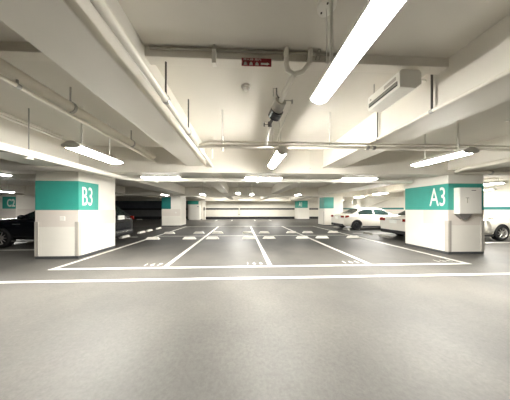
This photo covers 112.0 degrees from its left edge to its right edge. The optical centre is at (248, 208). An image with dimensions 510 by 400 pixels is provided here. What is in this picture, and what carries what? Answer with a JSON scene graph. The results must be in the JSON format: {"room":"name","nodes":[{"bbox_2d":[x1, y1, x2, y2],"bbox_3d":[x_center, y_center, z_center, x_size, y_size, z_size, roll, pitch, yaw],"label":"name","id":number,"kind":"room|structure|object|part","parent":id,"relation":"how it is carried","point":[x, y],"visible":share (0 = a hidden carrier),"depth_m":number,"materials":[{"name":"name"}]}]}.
{"room":"parking garage","nodes":[
{"label":"parking garage","id":0,"kind":"room"},
{"bbox_2d":[115,201,317,218],"bbox_3d":[-9.014,-0.190,23.968,44.000,3.180,0.350,0,0,-2],"label":"wall","id":1,"kind":"structure","parent":0,"point":[214,209],"depth_m":24.13,"materials":[{"name":"beige paint"}]},
{"bbox_3d":[-18.650,0.570,23.436,24.700,0.860,0.004,0,0,-2],"label":"panel","id":2,"kind":"part","parent":1,"relation":"part of","materials":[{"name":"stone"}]},
{"bbox_2d":[0,219,509,399],"bbox_3d":[-8.207,1.498,4.760,44.600,0.204,38.800,0,0,-2],"label":"floor","id":3,"kind":"structure","parent":0,"point":[405,337],"depth_m":2.20,"materials":[{"name":"concrete"}]},
{"bbox_2d":[0,195,34,218],"bbox_3d":[-18.332,0.172,13.491,1.708,2.457,1.310,0,0,-2],"label":"support column","id":4,"kind":"structure","parent":3,"relation":"on","point":[11,206],"depth_m":12.87,"materials":[{"name":"teal paint"}]},
{"bbox_2d":[0,205,133,247],"bbox_3d":[-7.725,0.557,7.102,4.810,1.686,2.220,0,0,-2],"label":"black crossover","id":5,"kind":"object","parent":3,"relation":"on","point":[21,228],"visible":0.33,"depth_m":6.19,"materials":[{"name":"paint"}]},
{"bbox_3d":[-7.592,1.155,6.200,1.790,0.050,0.046,0,0,-2],"label":"sill","id":6,"kind":"part","parent":5,"relation":"part of","materials":[{"name":"silver metal"}]},
{"bbox_3d":[-5.352,0.355,7.202,0.050,0.170,0.340,0,0,-2],"label":"number plate","id":7,"kind":"part","parent":5,"relation":"part of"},
{"bbox_2d":[34,171,114,258],"bbox_3d":[-5.417,0.101,5.526,1.184,2.598,1.430,0,0,-2],"label":"support column","id":8,"kind":"structure","parent":3,"relation":"on","point":[75,211],"depth_m":4.84,"materials":[{"name":"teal paint"}]},
{"bbox_3d":[-5.417,1.363,5.533,1.168,0.075,1.418,0,0,-2],"label":"skirting","id":9,"kind":"part","parent":8,"relation":"part of","materials":[{"name":"grey paint"}]},
{"bbox_2d":[145,237,159,239],"bbox_3d":[-4.437,1.350,7.941,0.620,0.100,0.150,0,0,-2],"label":"wheel stop","id":10,"kind":"object","parent":3,"relation":"on","point":[147,238],"visible":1,"depth_m":7.88,"materials":[{"name":"white concrete"}]},
{"bbox_2d":[162,196,185,225],"bbox_3d":[-6.273,0.101,14.470,1.488,2.598,1.366,0,0,-2],"label":"support column","id":11,"kind":"structure","parent":3,"relation":"on","point":[173,207],"depth_m":13.81,"materials":[{"name":"teal paint"}]},
{"bbox_2d":[189,205,200,219],"bbox_3d":[-6.962,0.440,22.067,1.400,1.920,0.460,0,0,-2],"label":"tall cabinet","id":12,"kind":"object","parent":3,"relation":"on","point":[194,210],"visible":1,"depth_m":21.85,"materials":[{"name":"metal"}]},
{"bbox_2d":[188,201,201,219],"bbox_3d":[-7.122,0.101,23.021,1.708,2.598,1.408,0,0,-2],"label":"support column","id":13,"kind":"structure","parent":3,"relation":"on","point":[189,202],"depth_m":22.32,"materials":[{"name":"teal paint"}]},
{"bbox_2d":[202,201,205,219],"bbox_3d":[-5.971,0.168,22.785,0.380,2.465,0.470,0,0,-2],"label":"wall post","id":14,"kind":"object","parent":3,"relation":"on","point":[203,202],"visible":0.88,"depth_m":22.62,"materials":[{"name":"white paint"}]},
{"bbox_2d":[242,236,254,238],"bbox_3d":[-0.011,1.350,8.127,0.620,0.100,0.150,0,0,-2],"label":"wheel stop","id":15,"kind":"object","parent":3,"relation":"on","point":[244,237],"visible":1,"depth_m":8.07,"materials":[{"name":"white concrete"}]},
{"bbox_2d":[263,236,275,238],"bbox_3d":[0.958,1.350,8.167,0.620,0.100,0.150,0,0,-2],"label":"wheel stop","id":16,"kind":"object","parent":3,"relation":"on","point":[264,237],"visible":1,"depth_m":8.11,"materials":[{"name":"white concrete"}]},
{"bbox_2d":[295,201,308,219],"bbox_3d":[7.240,0.101,23.623,1.558,2.598,1.410,0,0,-2],"label":"support column","id":17,"kind":"structure","parent":3,"relation":"on","point":[301,207],"depth_m":22.93,"materials":[{"name":"teal paint"}]},
{"bbox_2d":[296,236,308,238],"bbox_3d":[2.557,1.350,8.235,0.620,0.100,0.150,0,0,-2],"label":"wheel stop","id":18,"kind":"object","parent":3,"relation":"on","point":[297,237],"visible":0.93,"depth_m":8.18,"materials":[{"name":"white concrete"}]},
{"bbox_2d":[318,196,342,225],"bbox_3d":[7.042,0.101,14.934,1.624,2.598,1.158,0,0,-2],"label":"support column","id":19,"kind":"structure","parent":3,"relation":"on","point":[328,206],"depth_m":14.36,"materials":[{"name":"teal paint"}]},
{"bbox_2d":[331,208,392,229],"bbox_3d":[8.608,0.657,12.322,4.795,1.487,2.140,0,0,-2],"label":"sedan","id":20,"kind":"object","parent":3,"relation":"on","point":[357,218],"visible":0.7,"depth_m":11.47,"materials":[{"name":"paint"}]},
{"bbox_2d":[405,175,484,253],"bbox_3d":[6.703,0.101,6.030,1.184,2.598,1.420,0,0,-2],"label":"support column","id":21,"kind":"structure","parent":3,"relation":"on","point":[431,223],"depth_m":5.49,"materials":[{"name":"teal paint"}]},
{"bbox_3d":[6.703,1.363,6.037,1.168,0.075,1.408,0,0,-2],"label":"skirting","id":22,"kind":"part","parent":21,"relation":"part of","materials":[{"name":"grey paint"}]},
{"bbox_2d":[454,187,481,219],"bbox_3d":[6.686,-0.165,5.251,0.720,0.970,0.156,0,0,-2],"label":"wall box","id":23,"kind":"object","parent":21,"relation":"attached to","point":[467,201],"visible":1,"depth_m":5.19,"materials":[{"name":"white plastic"}]},
{"bbox_3d":[6.688,-0.250,5.189,0.690,0.760,0.012,0,0,-2],"label":"box door","id":24,"kind":"part","parent":23,"relation":"part of","materials":[{"name":"white plastic"}]},
{"bbox_2d":[380,211,509,240],"bbox_3d":[9.450,0.642,8.354,5.145,1.516,2.140,0,0,-2],"label":"sedan","id":25,"kind":"object","parent":3,"relation":"on","point":[495,229],"visible":0.41,"depth_m":7.64,"materials":[{"name":"paint"}]},
{"bbox_2d":[0,0,509,187],"bbox_3d":[-8.207,-1.905,4.760,44.600,0.250,38.800,0,0,-2],"label":"ceiling","id":26,"kind":"structure","parent":0,"point":[419,28],"depth_m":2.31,"materials":[{"name":"paint"}]},
{"bbox_2d":[0,173,12,176],"bbox_3d":[-7.308,-1.385,4.798,0.230,0.799,0.900,0,0,-2],"label":"ceiling lamp","id":27,"kind":"object","parent":26,"relation":"hanging from","point":[1,174],"visible":0.53,"depth_m":5.13,"materials":[{"name":"white plastic"}]},
{"bbox_2d":[0,180,14,192],"bbox_3d":[-14.428,-1.385,9.903,0.230,0.799,1.250,0,0,-2],"label":"ceiling lamp","id":28,"kind":"object","parent":26,"relation":"hanging from","point":[7,180],"visible":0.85,"depth_m":10.28,"materials":[{"name":"white plastic"}]},
{"bbox_2d":[0,184,24,193],"bbox_3d":[-17.649,-1.500,4.363,1.200,0.600,38.200,0,0,-2],"label":"ceiling beam","id":29,"kind":"structure","parent":26,"relation":"attached to","point":[17,189],"depth_m":12.76,"materials":[{"name":"paint"}]},
{"bbox_2d":[0,111,62,137],"bbox_3d":[-4.324,-1.720,0.469,0.060,0.058,7.300,0,0,-2],"label":"conduit pipe","id":30,"kind":"object","parent":26,"relation":"attached to","point":[1,112],"visible":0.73,"depth_m":3.48,"materials":[{"name":"white metal"}]},
{"bbox_2d":[0,58,155,158],"bbox_3d":[-2.539,-1.591,0.884,0.173,0.385,7.980,0,0,-2],"label":"drain pipe","id":31,"kind":"object","parent":26,"relation":"hanging from","point":[8,70],"visible":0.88,"depth_m":2.37,"materials":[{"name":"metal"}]},
{"bbox_3d":[-2.608,-1.671,2.513,0.020,0.227,0.020,0,0,-25],"label":"hanger rod","id":32,"kind":"part","parent":31,"relation":"part of","materials":[{"name":"metal"}]},
{"bbox_2d":[0,74,154,161],"bbox_3d":[-2.509,-1.374,0.885,0.062,0.100,7.980,0,0,-2],"label":"conduit pipe","id":33,"kind":"object","parent":31,"relation":"hanging from","point":[16,84],"visible":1,"depth_m":2.30,"materials":[{"name":"metal"}]},
{"bbox_2d":[0,174,161,198],"bbox_3d":[-9.806,-1.520,4.693,0.600,0.560,38.200,0,0,-2],"label":"ceiling beam","id":34,"kind":"structure","parent":26,"relation":"attached to","point":[31,178],"depth_m":7.58,"materials":[{"name":"paint"}]},
{"bbox_2d":[61,106,122,163],"bbox_3d":[-2.900,-1.385,3.281,0.299,0.799,1.020,0,0,-2],"label":"ceiling lamp","id":35,"kind":"object","parent":26,"relation":"hanging from","point":[70,144],"visible":1,"depth_m":3.02,"materials":[{"name":"white plastic"}]},
{"bbox_3d":[-2.887,-1.442,2.971,0.026,0.685,0.025,0,0,-2],"label":"hanger rod","id":36,"kind":"part","parent":35,"relation":"part of","materials":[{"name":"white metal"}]},
{"bbox_2d":[68,147,121,163],"bbox_3d":[-2.900,-1.005,3.281,0.291,0.030,0.980,0,0,-2],"label":"diffuser","id":37,"kind":"object","parent":35,"relation":"attached to","point":[84,150],"depth_m":3.18,"materials":[{"name":"white plastic"}]},
{"bbox_2d":[0,117,205,199],"bbox_3d":[-5.389,-1.500,4.878,1.160,0.600,38.200,0,0,-2],"label":"ceiling beam","id":38,"kind":"structure","parent":26,"relation":"attached to","point":[12,133],"depth_m":4.17,"materials":[{"name":"paint"}]},
{"bbox_2d":[0,0,233,199],"bbox_3d":[-1.538,-1.520,5.040,0.530,0.560,38.200,0,0,-2],"label":"ceiling beam","id":39,"kind":"structure","parent":26,"relation":"attached to","point":[71,33],"depth_m":1.50,"materials":[{"name":"paint"}]},
{"bbox_2d":[89,0,212,166],"bbox_3d":[-0.907,-1.493,0.993,0.096,0.582,8.060,0,0,-2],"label":"pipe","id":40,"kind":"object","parent":26,"relation":"hanging from","point":[101,6],"visible":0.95,"depth_m":1.44,"materials":[{"name":"metal"}]},
{"bbox_3d":[-0.948,-1.537,1.962,0.020,0.494,0.020,0,0,20],"label":"hanger rod","id":41,"kind":"part","parent":40,"relation":"part of","materials":[{"name":"grey metal"}]},
{"bbox_2d":[140,175,181,177],"bbox_3d":[-2.858,-1.395,5.605,1.250,0.779,0.143,0,0,-2],"label":"ceiling lamp","id":42,"kind":"object","parent":26,"relation":"hanging from","point":[141,176],"visible":0.58,"depth_m":5.55,"materials":[{"name":"white plastic"}]},
{"bbox_2d":[142,177,179,177],"bbox_3d":[-2.858,-1.025,5.605,1.210,0.030,0.139,0,0,-2],"label":"diffuser","id":43,"kind":"object","parent":42,"relation":"attached to","point":[142,177],"depth_m":5.56,"materials":[{"name":"white plastic"}]},
{"bbox_2d":[0,186,403,196],"bbox_3d":[-8.593,-1.430,13.952,44.000,0.740,0.400,0,0,-2],"label":"ceiling beam","id":44,"kind":"structure","parent":26,"relation":"attached to","point":[29,190],"depth_m":14.09,"materials":[{"name":"paint"}]},
{"bbox_2d":[0,108,412,183],"bbox_3d":[0.807,-1.333,1.576,10.656,0.905,9.082,0,0,-2],"label":"pipe","id":45,"kind":"object","parent":26,"relation":"hanging from","point":[4,147],"visible":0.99,"depth_m":5.83,"materials":[{"name":"white plastic"}]},
{"bbox_3d":[-3.891,-1.403,3.039,0.015,0.765,0.015,0,0,-25],"label":"hanger rod","id":46,"kind":"part","parent":45,"relation":"part of","materials":[{"name":"metal"}]},
{"bbox_2d":[0,41,448,74],"bbox_3d":[-8.076,-1.738,1.653,44.000,0.125,0.120,0,0,-2],"label":"ceiling beam","id":47,"kind":"structure","parent":26,"relation":"attached to","point":[9,50],"depth_m":1.97,"materials":[{"name":"paint"}]},
{"bbox_2d":[0,114,61,139],"bbox_3d":[-4.242,-1.640,0.422,0.052,0.051,7.200,0,0,-2],"label":"conduit pipe","id":48,"kind":"object","parent":47,"relation":"attached to","point":[1,115],"visible":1,"depth_m":3.38,"materials":[{"name":"white metal"}]},
{"bbox_2d":[212,44,216,66],"bbox_3d":[-0.379,-1.683,1.885,0.044,0.205,0.062,0,0,-2],"label":"bracket","id":49,"kind":"object","parent":47,"relation":"attached to","point":[214,53],"visible":1,"depth_m":1.85,"materials":[{"name":"grey metal"}]},
{"bbox_2d":[149,46,336,59],"bbox_3d":[-0.030,-1.737,1.902,2.100,0.082,0.067,0,0,-2],"label":"conduit pipe","id":50,"kind":"object","parent":47,"relation":"attached to","point":[316,54],"visible":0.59,"depth_m":1.90,"materials":[{"name":"grey metal"}]},
{"bbox_2d":[242,58,270,66],"bbox_3d":[0.084,-1.645,1.928,0.336,0.086,0.012,0,0,-2],"label":"sign","id":51,"kind":"object","parent":47,"relation":"attached to","point":[261,62],"visible":1,"depth_m":1.92,"materials":[{"name":"red plastic"}]},
{"bbox_2d":[115,196,345,200],"bbox_3d":[-8.950,-1.430,22.454,44.000,0.740,0.400,0,0,-2],"label":"ceiling beam","id":52,"kind":"structure","parent":26,"relation":"attached to","point":[117,198],"depth_m":22.49,"materials":[{"name":"paint"}]},
{"bbox_2d":[241,83,249,91],"bbox_3d":[-0.045,-1.752,2.500,0.132,0.055,0.132,0,0,-2],"label":"smoke detector","id":53,"kind":"object","parent":26,"relation":"attached to","point":[245,87],"visible":1,"depth_m":2.46,"materials":[{"name":"white plastic"}]},
{"bbox_2d":[0,146,509,177],"bbox_3d":[-8.214,-1.430,4.920,44.000,0.740,0.400,0,0,-2],"label":"ceiling beam","id":54,"kind":"structure","parent":26,"relation":"attached to","point":[230,161],"depth_m":5.08,"materials":[{"name":"paint"}]},
{"bbox_2d":[446,157,509,170],"bbox_3d":[6.252,-1.200,1.284,0.040,0.039,8.040,0,0,-2],"label":"conduit pipe","id":55,"kind":"object","parent":54,"relation":"attached to","point":[508,157],"visible":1,"depth_m":4.78,"materials":[{"name":"white metal"}]},
{"bbox_2d":[245,176,281,178],"bbox_3d":[0.479,-1.395,5.745,1.250,0.779,0.143,0,0,-2],"label":"ceiling lamp","id":56,"kind":"object","parent":26,"relation":"hanging from","point":[246,177],"visible":0.58,"depth_m":5.69,"materials":[{"name":"white plastic"}]},
{"bbox_2d":[245,177,281,178],"bbox_3d":[0.479,-1.025,5.745,1.210,0.030,0.139,0,0,-2],"label":"diffuser","id":57,"kind":"object","parent":56,"relation":"attached to","point":[245,177],"depth_m":5.70,"materials":[{"name":"white plastic"}]},
{"bbox_2d":[268,118,287,168],"bbox_3d":[0.562,-1.363,3.527,0.184,0.844,1.050,0,0,-2],"label":"ceiling lamp","id":58,"kind":"object","parent":26,"relation":"hanging from","point":[281,151],"visible":0.89,"depth_m":3.20,"materials":[{"name":"white plastic"}]},
{"bbox_2d":[268,152,284,168],"bbox_3d":[0.562,-0.983,3.527,0.179,0.075,1.010,0,0,-2],"label":"diffuser","id":59,"kind":"object","parent":58,"relation":"attached to","point":[277,157],"depth_m":3.38,"materials":[{"name":"white plastic"}]},
{"bbox_3d":[0.576,-1.442,3.208,0.026,0.685,0.025,0,0,-2],"label":"hanger rod","id":60,"kind":"part","parent":58,"relation":"part of","materials":[{"name":"white plastic"}]},
{"bbox_2d":[317,0,336,64],"bbox_3d":[0.673,-1.517,1.490,0.164,0.530,0.164,0,0,-2],"label":"rose","id":61,"kind":"object","parent":26,"relation":"hanging from","point":[323,6],"visible":0.83,"depth_m":1.49,"materials":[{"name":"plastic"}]},
{"bbox_3d":[0.673,-1.492,1.490,0.007,0.480,0.008,0,0,-2],"label":"cord","id":62,"kind":"part","parent":61,"relation":"part of","materials":[{"name":"white plastic"}]},
{"bbox_2d":[199,109,509,146],"bbox_3d":[4.200,-1.484,3.385,10.322,0.599,0.252,0,0,-2],"label":"pipe","id":63,"kind":"object","parent":26,"relation":"hanging from","point":[221,141],"visible":0.91,"depth_m":3.16,"materials":[{"name":"white plastic"}]},
{"bbox_3d":[-0.480,-1.503,3.083,0.020,0.562,0.020,0,0,-25],"label":"hanger rod","id":64,"kind":"part","parent":63,"relation":"part of","materials":[{"name":"white plastic"}]},
{"bbox_3d":[1.488,-1.503,3.165,0.020,0.562,0.020,0,0,-25],"label":"hanger rod","id":65,"kind":"part","parent":63,"relation":"part of","materials":[{"name":"white plastic"}]},
{"bbox_2d":[198,144,509,151],"bbox_3d":[4.205,-1.144,3.354,10.316,0.106,0.237,0,0,-2],"label":"pipe","id":66,"kind":"object","parent":63,"relation":"hanging from","point":[367,147],"visible":0.93,"depth_m":3.16,"materials":[{"name":"metal"}]},
{"bbox_2d":[264,47,312,145],"bbox_3d":[0.417,-1.448,2.490,0.341,0.629,1.310,0,0,-11],"label":"valve assembly","id":67,"kind":"object","parent":66,"relation":"attached to","point":[275,113],"visible":1,"depth_m":2.15,"materials":[{"name":"black paint"}]},
{"bbox_2d":[310,0,405,105],"bbox_3d":[0.673,-1.375,1.009,0.166,0.819,1.200,0,0,-2],"label":"ceiling lamp","id":68,"kind":"object","parent":26,"relation":"hanging from","point":[376,14],"visible":1,"depth_m":1.05,"materials":[{"name":"white plastic"}]},
{"bbox_3d":[0.658,-1.442,1.374,0.026,0.685,0.025,0,0,-2],"label":"hanger rod","id":69,"kind":"part","parent":68,"relation":"part of","materials":[{"name":"white plastic"}]},
{"bbox_2d":[340,176,377,179],"bbox_3d":[3.756,-1.395,5.883,1.250,0.779,0.143,0,0,-2],"label":"ceiling lamp","id":70,"kind":"object","parent":26,"relation":"hanging from","point":[341,177],"visible":0.61,"depth_m":5.82,"materials":[{"name":"white plastic"}]},
{"bbox_2d":[343,178,376,179],"bbox_3d":[3.756,-1.025,5.883,1.210,0.030,0.139,0,0,-2],"label":"diffuser","id":71,"kind":"object","parent":70,"relation":"attached to","point":[343,178],"depth_m":5.83,"materials":[{"name":"white plastic"}]},
{"bbox_2d":[373,186,389,194],"bbox_3d":[8.730,-1.385,11.376,0.230,0.799,1.150,0,0,-2],"label":"ceiling lamp","id":72,"kind":"object","parent":26,"relation":"hanging from","point":[385,192],"visible":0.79,"depth_m":11.12,"materials":[{"name":"white plastic"}]},
{"bbox_2d":[260,14,509,199],"bbox_3d":[2.534,-1.520,5.211,0.620,0.560,38.200,0,0,-2],"label":"ceiling beam","id":73,"kind":"structure","parent":26,"relation":"attached to","point":[487,56],"depth_m":2.18,"materials":[{"name":"paint"}]},
{"bbox_2d":[368,69,426,111],"bbox_3d":[1.924,-1.600,2.268,0.378,0.370,0.510,0,0,-2],"label":"air conditioner","id":74,"kind":"object","parent":26,"relation":"hanging from","point":[405,81],"visible":1,"depth_m":2.12,"materials":[{"name":"white plastic"}]},
{"bbox_3d":[1.751,-1.560,2.140,0.006,0.040,0.170,0,0,-2],"label":"label panel","id":75,"kind":"part","parent":74,"relation":"part of","materials":[{"name":"white plastic"}]},
{"bbox_2d":[290,134,509,199],"bbox_3d":[6.760,-1.500,5.388,1.220,0.600,38.200,0,0,-2],"label":"ceiling beam","id":76,"kind":"structure","parent":26,"relation":"attached to","point":[482,156],"depth_m":5.08,"materials":[{"name":"paint"}]},
{"bbox_2d":[454,158,509,174],"bbox_3d":[9.156,-1.123,4.458,6.330,0.171,1.742,0,0,-2],"label":"pipe","id":77,"kind":"object","parent":76,"relation":"attached to","point":[460,170],"visible":1,"depth_m":4.83,"materials":[{"name":"metal"}]},
{"bbox_2d":[321,68,509,167],"bbox_3d":[2.360,-1.499,1.130,0.053,0.570,8.060,0,0,-2],"label":"conduit pipe","id":78,"kind":"object","parent":26,"relation":"hanging from","point":[506,72],"visible":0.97,"depth_m":2.17,"materials":[{"name":"metal"}]},
{"bbox_3d":[2.316,-1.523,2.179,0.020,0.522,0.020,0,0,20],"label":"hanger rod","id":79,"kind":"part","parent":78,"relation":"part of","materials":[{"name":"grey metal"}]},
{"bbox_2d":[343,177,509,197],"bbox_3d":[10.676,-1.520,5.553,0.600,0.560,38.200,0,0,-2],"label":"ceiling beam","id":80,"kind":"structure","parent":26,"relation":"attached to","point":[399,187],"depth_m":12.03,"materials":[{"name":"paint"}]},
{"bbox_2d":[410,121,479,166],"bbox_3d":[3.925,-1.385,3.528,0.299,0.799,0.960,0,0,-2],"label":"ceiling lamp","id":81,"kind":"object","parent":26,"relation":"hanging from","point":[468,150],"visible":0.83,"depth_m":3.32,"materials":[{"name":"white plastic"}]},
{"bbox_3d":[3.913,-1.442,3.819,0.026,0.685,0.025,0,0,-2],"label":"hanger rod","id":82,"kind":"part","parent":81,"relation":"part of","materials":[{"name":"white plastic"}]},
{"bbox_2d":[412,152,468,165],"bbox_3d":[3.925,-1.005,3.528,0.291,0.030,0.920,0,0,-2],"label":"diffuser","id":83,"kind":"object","parent":81,"relation":"attached to","point":[455,154],"depth_m":3.45,"materials":[{"name":"white plastic"}]},
{"bbox_3d":[3.938,-1.442,3.236,0.026,0.685,0.025,0,0,-2],"label":"hanger rod","id":84,"kind":"part","parent":81,"relation":"part of","materials":[{"name":"white metal"}]},
{"bbox_2d":[484,185,496,190],"bbox_3d":[12.619,-1.385,9.338,0.230,0.799,1.000,0,0,-2],"label":"ceiling lamp","id":85,"kind":"object","parent":26,"relation":"hanging from","point":[489,188],"visible":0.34,"depth_m":8.95,"materials":[{"name":"white plastic"}]},
{"bbox_2d":[483,178,508,184],"bbox_3d":[9.860,-1.385,7.120,0.230,0.799,1.000,0,0,-2],"label":"ceiling lamp","id":86,"kind":"object","parent":26,"relation":"hanging from","point":[498,181],"visible":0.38,"depth_m":6.80,"materials":[{"name":"white plastic"}]},
{"bbox_2d":[343,179,509,235],"bbox_3d":[13.921,-0.190,5.689,0.304,3.180,38.800,0,0,-2],"label":"wall","id":87,"kind":"structure","parent":0,"point":[496,202],"depth_m":9.81,"materials":[{"name":"beige paint"}]}
]}

